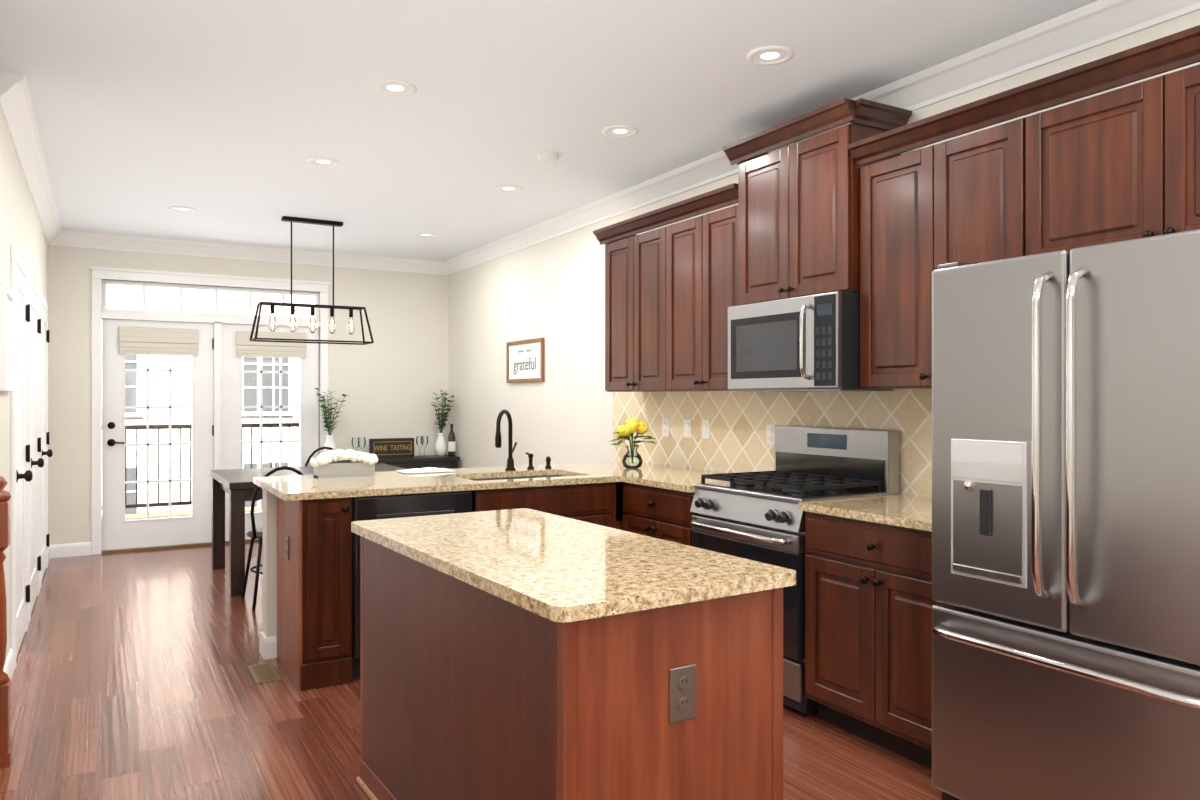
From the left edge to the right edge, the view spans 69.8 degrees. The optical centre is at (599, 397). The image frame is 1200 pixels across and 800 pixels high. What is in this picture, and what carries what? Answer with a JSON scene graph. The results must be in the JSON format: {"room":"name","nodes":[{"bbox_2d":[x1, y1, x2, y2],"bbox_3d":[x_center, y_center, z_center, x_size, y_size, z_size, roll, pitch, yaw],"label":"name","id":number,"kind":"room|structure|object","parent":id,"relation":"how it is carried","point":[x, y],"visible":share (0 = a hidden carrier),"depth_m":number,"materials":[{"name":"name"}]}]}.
{"room":"kitchen","nodes":[
{"label":"kitchen","id":0,"kind":"room"},
{"bbox_2d":[0,110,52,669],"bbox_3d":[-3.651,-0.028,5.455,0.234,2.755,4.100,0,0,-30],"label":"wall","id":1,"kind":"structure","parent":0,"point":[25,452],"depth_m":4.88,"materials":[{"name":"paint"}]},
{"bbox_2d":[0,282,14,391],"bbox_3d":[-2.732,-0.270,3.964,0.028,0.480,0.440,0,0,-30],"label":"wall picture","id":2,"kind":"object","parent":1,"relation":"attached to","point":[7,338],"visible":1,"depth_m":3.87,"materials":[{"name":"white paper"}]},
{"bbox_2d":[3,648,13,678],"bbox_3d":[-2.750,1.295,3.983,0.016,0.110,0.650,0,0,-30],"label":"baseboard","id":3,"kind":"structure","parent":1,"relation":"attached to","point":[8,669],"depth_m":4.11,"materials":[{"name":"white wood"}]},
{"bbox_2d":[0,72,63,245],"bbox_3d":[-3.578,-1.346,5.497,0.102,0.118,4.100,0,0,-30],"label":"crown molding","id":4,"kind":"structure","parent":1,"relation":"attached to","point":[16,108],"depth_m":4.62,"materials":[{"name":"white wood"}]},
{"bbox_2d":[48,545,50,562],"bbox_3d":[-4.536,1.295,7.063,0.016,0.110,0.430,0,0,-30],"label":"baseboard","id":5,"kind":"structure","parent":1,"relation":"attached to","point":[49,548],"depth_m":7.15,"materials":[{"name":"white wood"}]},
{"bbox_2d":[48,245,448,554],"bbox_3d":[-3.149,-0.028,8.184,3.840,2.755,0.180,0,0,-30],"label":"wall","id":6,"kind":"structure","parent":0,"point":[392,377],"depth_m":7.90,"materials":[{"name":"paint"}]},
{"bbox_2d":[51,542,90,557],"bbox_3d":[-4.497,1.295,7.325,0.285,0.110,0.016,0,0,-30],"label":"baseboard","id":7,"kind":"structure","parent":6,"relation":"attached to","point":[68,550],"depth_m":7.32,"materials":[{"name":"white wood"}]},
{"bbox_2d":[64,231,439,274],"bbox_3d":[-3.094,-1.346,8.088,3.300,0.118,0.102,0,0,-30],"label":"crown molding","id":8,"kind":"structure","parent":6,"relation":"attached to","point":[71,238],"depth_m":7.95,"materials":[{"name":"white wood"}]},
{"bbox_2d":[0,542,941,799],"bbox_3d":[-0.863,1.380,3.083,5.000,0.060,11.300,0,0,-30],"label":"floor","id":9,"kind":"structure","parent":0,"point":[132,678],"depth_m":3.68,"materials":[{"name":"brown wood"}]},
{"bbox_2d":[0,476,12,768],"bbox_3d":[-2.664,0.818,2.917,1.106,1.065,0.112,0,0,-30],"label":"post","id":10,"kind":"object","parent":9,"relation":"on","point":[6,750],"visible":1,"depth_m":3.15,"materials":[{"name":"brown wood"}]},
{"bbox_2d":[248,662,280,682],"bbox_3d":[-1.650,1.348,4.222,0.110,0.004,0.300,0,0,-30],"label":"floor vent","id":11,"kind":"object","parent":9,"relation":"in","point":[263,672],"visible":1,"depth_m":4.21,"materials":[{"name":"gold metal"}]},
{"bbox_2d":[259,489,276,659],"bbox_3d":[-0.733,0.908,5.107,2.403,0.883,0.160,0,0,-30],"label":"wall","id":12,"kind":"structure","parent":9,"relation":"on","point":[268,642],"depth_m":4.47,"materials":[{"name":"paint"}]},
{"bbox_2d":[241,466,302,610],"bbox_3d":[-2.138,0.896,5.721,0.413,0.913,0.426,0,0,-30],"label":"bar stool","id":13,"kind":"object","parent":9,"relation":"on","point":[254,533],"visible":0.44,"depth_m":5.52,"materials":[{"name":"black metal"}]},
{"bbox_2d":[210,463,405,596],"bbox_3d":[-2.206,0.963,6.697,1.400,0.775,1.200,0,0,-30],"label":"dining table","id":14,"kind":"object","parent":9,"relation":"on","point":[238,486],"visible":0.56,"depth_m":6.14,"materials":[{"name":"wood"}]},
{"bbox_2d":[277,497,352,690],"bbox_3d":[-1.417,0.908,4.247,0.252,0.883,0.630,0,0,-30],"label":"base cabinet","id":15,"kind":"object","parent":9,"relation":"on","point":[314,593],"visible":0.98,"depth_m":4.02,"materials":[{"name":"brown wood"}]},
{"bbox_2d":[305,447,344,465],"bbox_3d":[-2.387,0.896,7.607,0.413,0.913,0.426,0,0,-30],"label":"dining chair","id":16,"kind":"object","parent":9,"relation":"on","point":[313,453],"visible":0.08,"depth_m":7.73,"materials":[{"name":"black metal"}]},
{"bbox_2d":[309,455,459,468],"bbox_3d":[-2.102,0.970,8.451,1.400,0.760,0.380,0,0,-30],"label":"console table","id":17,"kind":"object","parent":9,"relation":"on","point":[445,461],"visible":0.1,"depth_m":8.49,"materials":[{"name":"black wood"}]},
{"bbox_2d":[315,388,349,452],"bbox_3d":[-2.543,0.246,8.163,0.293,0.688,0.385,0,0,-30],"label":"plant","id":18,"kind":"object","parent":17,"relation":"on","point":[329,442],"visible":0.88,"depth_m":8.16,"materials":[{"name":"green plant"}]},
{"bbox_2d":[352,437,365,451],"bbox_3d":[-2.315,0.485,8.252,0.075,0.210,0.156,0,0,30],"label":"glasses","id":19,"kind":"object","parent":17,"relation":"on","point":[364,443],"visible":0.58,"depth_m":8.25,"materials":[{"name":"clear glass"}]},
{"bbox_2d":[369,438,413,457],"bbox_3d":[-2.062,0.495,8.522,0.440,0.190,0.067,0,0,-30],"label":"sign","id":20,"kind":"object","parent":17,"relation":"on","point":[390,447],"visible":0.98,"depth_m":8.49,"materials":[{"name":"black"}]},
{"bbox_2d":[416,436,427,457],"bbox_3d":[-1.770,0.485,8.556,0.076,0.210,0.147,0,0,26],"label":"glasses","id":21,"kind":"object","parent":17,"relation":"on","point":[422,441],"visible":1,"depth_m":8.55,"materials":[{"name":"clear glass"}]},
{"bbox_2d":[431,390,453,455],"bbox_3d":[-1.619,0.253,8.773,0.232,0.674,0.267,0,0,-30],"label":"plant","id":22,"kind":"object","parent":17,"relation":"on","point":[440,447],"visible":1,"depth_m":8.73,"materials":[{"name":"green plant"}]},
{"bbox_2d":[448,424,455,455],"bbox_3d":[-1.502,0.427,8.712,0.077,0.326,0.077,0,0,-30],"label":"wine bottle","id":23,"kind":"object","parent":17,"relation":"on","point":[451,444],"visible":1,"depth_m":8.68,"materials":[{"name":"black glass"}]},
{"bbox_2d":[352,490,471,679],"bbox_3d":[-1.051,0.911,4.470,0.595,0.878,0.611,0,0,-30],"label":"dishwasher","id":24,"kind":"object","parent":9,"relation":"on","point":[396,506],"visible":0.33,"depth_m":4.14,"materials":[{"name":"black metal"}]},
{"bbox_2d":[470,475,623,529],"bbox_3d":[-0.391,0.908,4.842,0.910,0.883,0.630,0,0,-30],"label":"base cabinet","id":25,"kind":"object","parent":9,"relation":"on","point":[599,503],"visible":0.19,"depth_m":4.66,"materials":[{"name":"brown wood"}]},
{"bbox_2d":[356,540,782,799],"bbox_3d":[-0.189,0.908,2.589,0.726,0.884,1.470,0,0,-30],"label":"kitchen island","id":26,"kind":"object","parent":9,"relation":"on","point":[520,654],"depth_m":2.07,"materials":[{"name":"wood"}]},
{"bbox_2d":[351,508,795,627],"bbox_3d":[-0.189,0.450,2.589,0.762,0.032,1.506,0,0,-30],"label":"island countertop","id":27,"kind":"structure","parent":26,"relation":"on","point":[537,569],"depth_m":2.25,"materials":[{"name":"beige stone"}]},
{"bbox_2d":[623,482,697,545],"bbox_3d":[0.387,0.908,4.934,0.639,0.883,1.250,0,0,-30],"label":"base cabinet","id":28,"kind":"object","parent":9,"relation":"on","point":[659,513],"visible":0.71,"depth_m":4.51,"materials":[{"name":"brown wood"}]},
{"bbox_2d":[253,461,691,500],"bbox_3d":[-0.615,0.451,4.920,2.430,0.032,0.950,0,0,-30],"label":"countertop","id":29,"kind":"structure","parent":28,"relation":"on","point":[294,487],"depth_m":4.59,"materials":[{"name":"stone"}]},
{"bbox_2d":[309,449,377,477],"bbox_3d":[-1.430,0.360,4.810,0.368,0.149,0.184,0,0,-30],"label":"flower box","id":30,"kind":"object","parent":29,"relation":"on","point":[324,464],"visible":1,"depth_m":4.76,"materials":[{"name":"grey"}]},
{"bbox_2d":[396,467,454,473],"bbox_3d":[-1.025,0.421,5.058,0.300,0.024,0.180,0,0,-30],"label":"napkin","id":31,"kind":"object","parent":29,"relation":"on","point":[422,470],"visible":1,"depth_m":5.01,"materials":[{"name":"white fabric"}]},
{"bbox_2d":[495,409,551,470],"bbox_3d":[-0.464,0.252,5.181,0.427,0.367,0.193,0,0,-30],"label":"faucet","id":32,"kind":"object","parent":29,"relation":"on","point":[510,459],"visible":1,"depth_m":5.16,"materials":[{"name":"black metal"}]},
{"bbox_2d":[610,418,656,468],"bbox_3d":[0.204,0.280,5.312,0.280,0.310,0.323,0,0,-30],"label":"flower vase","id":33,"kind":"object","parent":29,"relation":"on","point":[629,429],"visible":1,"depth_m":5.30,"materials":[{"name":"yellow plant"}]},
{"bbox_2d":[621,469,726,492],"bbox_3d":[0.558,0.451,4.680,0.640,0.032,0.642,0,0,-30],"label":"countertop","id":34,"kind":"structure","parent":28,"relation":"on","point":[684,480],"depth_m":4.67,"materials":[{"name":"stone"}]},
{"bbox_2d":[689,425,898,714],"bbox_3d":[0.874,0.748,4.049,0.677,1.205,0.760,0,0,-30],"label":"gas range","id":35,"kind":"object","parent":9,"relation":"on","point":[758,516],"visible":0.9,"depth_m":3.90,"materials":[{"name":"silver metal"}]},
{"bbox_2d":[805,511,941,768],"bbox_3d":[1.282,0.908,3.390,0.639,0.883,0.780,0,0,-30],"label":"base cabinet","id":36,"kind":"object","parent":9,"relation":"on","point":[870,602],"visible":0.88,"depth_m":3.27,"materials":[{"name":"brown wood"}]},
{"bbox_2d":[799,494,931,531],"bbox_3d":[1.299,0.451,3.401,0.640,0.032,0.782,0,0,-30],"label":"countertop","id":37,"kind":"structure","parent":36,"relation":"on","point":[908,511],"depth_m":3.41,"materials":[{"name":"stone"}]},
{"bbox_2d":[932,229,1199,799],"bbox_3d":[1.610,0.458,2.592,0.835,1.785,0.922,0,0,-30],"label":"refrigerator","id":38,"kind":"object","parent":9,"relation":"on","point":[1066,519],"visible":1,"depth_m":2.40,"materials":[{"name":"silver metal"}]},
{"bbox_2d":[0,0,1097,261],"bbox_3d":[-0.863,-1.435,3.083,5.000,0.060,11.300,0,0,-30],"label":"ceiling","id":39,"kind":"structure","parent":0,"point":[224,118],"depth_m":4.00,"materials":[{"name":"paint"}]},
{"bbox_2d":[168,206,195,212],"bbox_3d":[-3.106,-1.401,6.395,0.189,0.009,0.189,0,0,-39],"label":"recessed light","id":40,"kind":"object","parent":39,"relation":"in","point":[174,208],"depth_m":6.39,"materials":[{"name":"white"}]},
{"bbox_2d":[250,216,373,344],"bbox_3d":[-2.265,-0.922,6.778,0.897,0.966,0.276,0,0,-30],"label":"chandelier","id":41,"kind":"object","parent":39,"relation":"hanging from","point":[315,222],"visible":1,"depth_m":6.75,"materials":[{"name":"black metal"}]},
{"bbox_2d":[307,157,339,166],"bbox_3d":[-1.642,-1.401,5.105,0.189,0.009,0.189,0,0,-36],"label":"recessed light","id":42,"kind":"object","parent":39,"relation":"in","point":[319,161],"depth_m":5.10,"materials":[{"name":"white"}]},
{"bbox_2d":[374,80,416,95],"bbox_3d":[-0.926,-1.401,3.890,0.189,0.009,0.189,0,0,-39],"label":"recessed light","id":43,"kind":"object","parent":39,"relation":"in","point":[389,87],"depth_m":3.88,"materials":[{"name":"white"}]},
{"bbox_2d":[415,233,437,236],"bbox_3d":[-1.492,-1.401,7.399,0.189,0.009,0.189,0,0,-39],"label":"recessed light","id":44,"kind":"object","parent":39,"relation":"in","point":[417,234],"depth_m":7.38,"materials":[{"name":"white"}]},
{"bbox_2d":[495,185,522,191],"bbox_3d":[-0.611,-1.401,5.760,0.189,0.009,0.189,0,0,-36],"label":"recessed light","id":45,"kind":"object","parent":39,"relation":"in","point":[502,188],"depth_m":5.75,"materials":[{"name":"white"}]},
{"bbox_2d":[536,152,558,162],"bbox_3d":[-0.302,-1.387,4.968,0.130,0.036,0.130,0,0,-30],"label":"smoke detector","id":46,"kind":"object","parent":39,"relation":"attached to","point":[547,157],"visible":1,"depth_m":4.93,"materials":[{"name":"white plastic"}]},
{"bbox_2d":[602,125,637,136],"bbox_3d":[0.106,-1.401,4.523,0.189,0.009,0.189,0,0,-36],"label":"recessed light","id":47,"kind":"object","parent":39,"relation":"in","point":[616,130],"depth_m":4.51,"materials":[{"name":"white"}]},
{"bbox_2d":[746,46,793,65],"bbox_3d":[0.696,-1.401,3.524,0.189,0.009,0.189,0,0,36],"label":"recessed light","id":48,"kind":"object","parent":39,"relation":"in","point":[769,55],"depth_m":3.52,"materials":[{"name":"white"}]},
{"bbox_2d":[449,10,1199,496],"bbox_3d":[1.273,-0.028,4.234,0.150,2.755,11.150,0,0,-30],"label":"wall","id":49,"kind":"structure","parent":0,"point":[569,408],"depth_m":6.39,"materials":[{"name":"paint"}]},
{"bbox_2d":[506,338,544,382],"bbox_3d":[-0.646,-0.315,7.370,0.025,0.360,0.720,0,0,-30],"label":"sign","id":50,"kind":"object","parent":49,"relation":"attached to","point":[525,360],"visible":1,"depth_m":7.34,"materials":[{"name":"white paper"}]},
{"bbox_2d":[601,227,656,391],"bbox_3d":[0.339,-0.524,5.381,0.274,0.970,0.770,0,0,-30],"label":"upper cabinet","id":51,"kind":"object","parent":49,"relation":"attached to","point":[631,259],"depth_m":5.35,"materials":[{"name":"brown wood"}]},
{"bbox_2d":[662,418,668,436],"bbox_3d":[0.421,0.190,5.544,0.009,0.115,0.075,0,0,-30],"label":"outlet","id":52,"kind":"object","parent":49,"relation":"attached to","point":[665,422],"depth_m":5.54,"materials":[{"name":"white plastic"}]},
{"bbox_2d":[684,419,690,437],"bbox_3d":[0.542,0.190,5.337,0.010,0.115,0.075,0,0,-30],"label":"outlet","id":53,"kind":"object","parent":49,"relation":"attached to","point":[687,422],"depth_m":5.33,"materials":[{"name":"white plastic"}]},
{"bbox_2d":[657,199,738,391],"bbox_3d":[0.665,-0.524,4.819,0.274,0.970,0.771,0,0,-30],"label":"upper cabinet","id":54,"kind":"object","parent":49,"relation":"attached to","point":[671,294],"depth_m":4.77,"materials":[{"name":"brown wood"}]},
{"bbox_2d":[702,420,709,438],"bbox_3d":[0.634,0.190,5.177,0.010,0.115,0.075,0,0,-30],"label":"outlet","id":55,"kind":"object","parent":49,"relation":"attached to","point":[706,430],"depth_m":5.17,"materials":[{"name":"white plastic"}]},
{"bbox_2d":[766,424,775,445],"bbox_3d":[0.928,0.200,4.671,0.009,0.115,0.075,0,0,-30],"label":"outlet","id":56,"kind":"object","parent":49,"relation":"attached to","point":[769,427],"depth_m":4.67,"materials":[{"name":"white plastic"}]},
{"bbox_2d":[723,98,911,304],"bbox_3d":[1.001,-0.873,4.123,0.390,0.815,0.892,0,0,-30],"label":"upper cabinet","id":57,"kind":"object","parent":49,"relation":"attached to","point":[799,219],"visible":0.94,"depth_m":3.96,"materials":[{"name":"brown wood"}]},
{"bbox_2d":[728,291,892,391],"bbox_3d":[0.978,-0.247,4.109,0.444,0.430,0.754,0,0,-30],"label":"microwave","id":58,"kind":"object","parent":57,"relation":"attached to","point":[809,343],"visible":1,"depth_m":3.91,"materials":[{"name":"silver metal"}]},
{"bbox_2d":[440,0,1199,274],"bbox_3d":[1.126,-1.346,4.236,0.102,0.118,11.000,0,0,-30],"label":"crown molding","id":59,"kind":"structure","parent":49,"relation":"attached to","point":[1094,24],"depth_m":3.62,"materials":[{"name":"white wood"}]},
{"bbox_2d":[855,105,1042,388],"bbox_3d":[1.455,-0.524,3.455,0.274,0.970,0.841,0,0,-30],"label":"upper cabinet","id":60,"kind":"object","parent":49,"relation":"attached to","point":[977,197],"depth_m":3.43,"materials":[{"name":"brown wood"}]},
{"bbox_2d":[1043,53,1199,252],"bbox_3d":[1.886,-0.730,2.713,0.274,0.559,0.998,0,0,-30],"label":"upper cabinet","id":61,"kind":"object","parent":49,"relation":"attached to","point":[1120,164],"depth_m":2.78,"materials":[{"name":"brown wood"}]},
{"label":"outside","id":62,"kind":"structure","parent":0,"visible":0},
{"bbox_2d":[101,423,299,548],"bbox_3d":[-4.021,0.870,9.430,7.500,1.200,2.850,0,0,-30],"label":"railing","id":63,"kind":"object","parent":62,"point":[176,513],"depth_m":10.29,"materials":[{"name":"black metal"}]},
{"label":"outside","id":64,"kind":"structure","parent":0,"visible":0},
{"bbox_2d":[101,285,313,514],"bbox_3d":[-9.015,-1.650,18.542,21.000,12.000,6.075,0,0,-30],"label":"house","id":65,"kind":"structure","parent":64,"point":[183,387],"depth_m":15.88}
]}

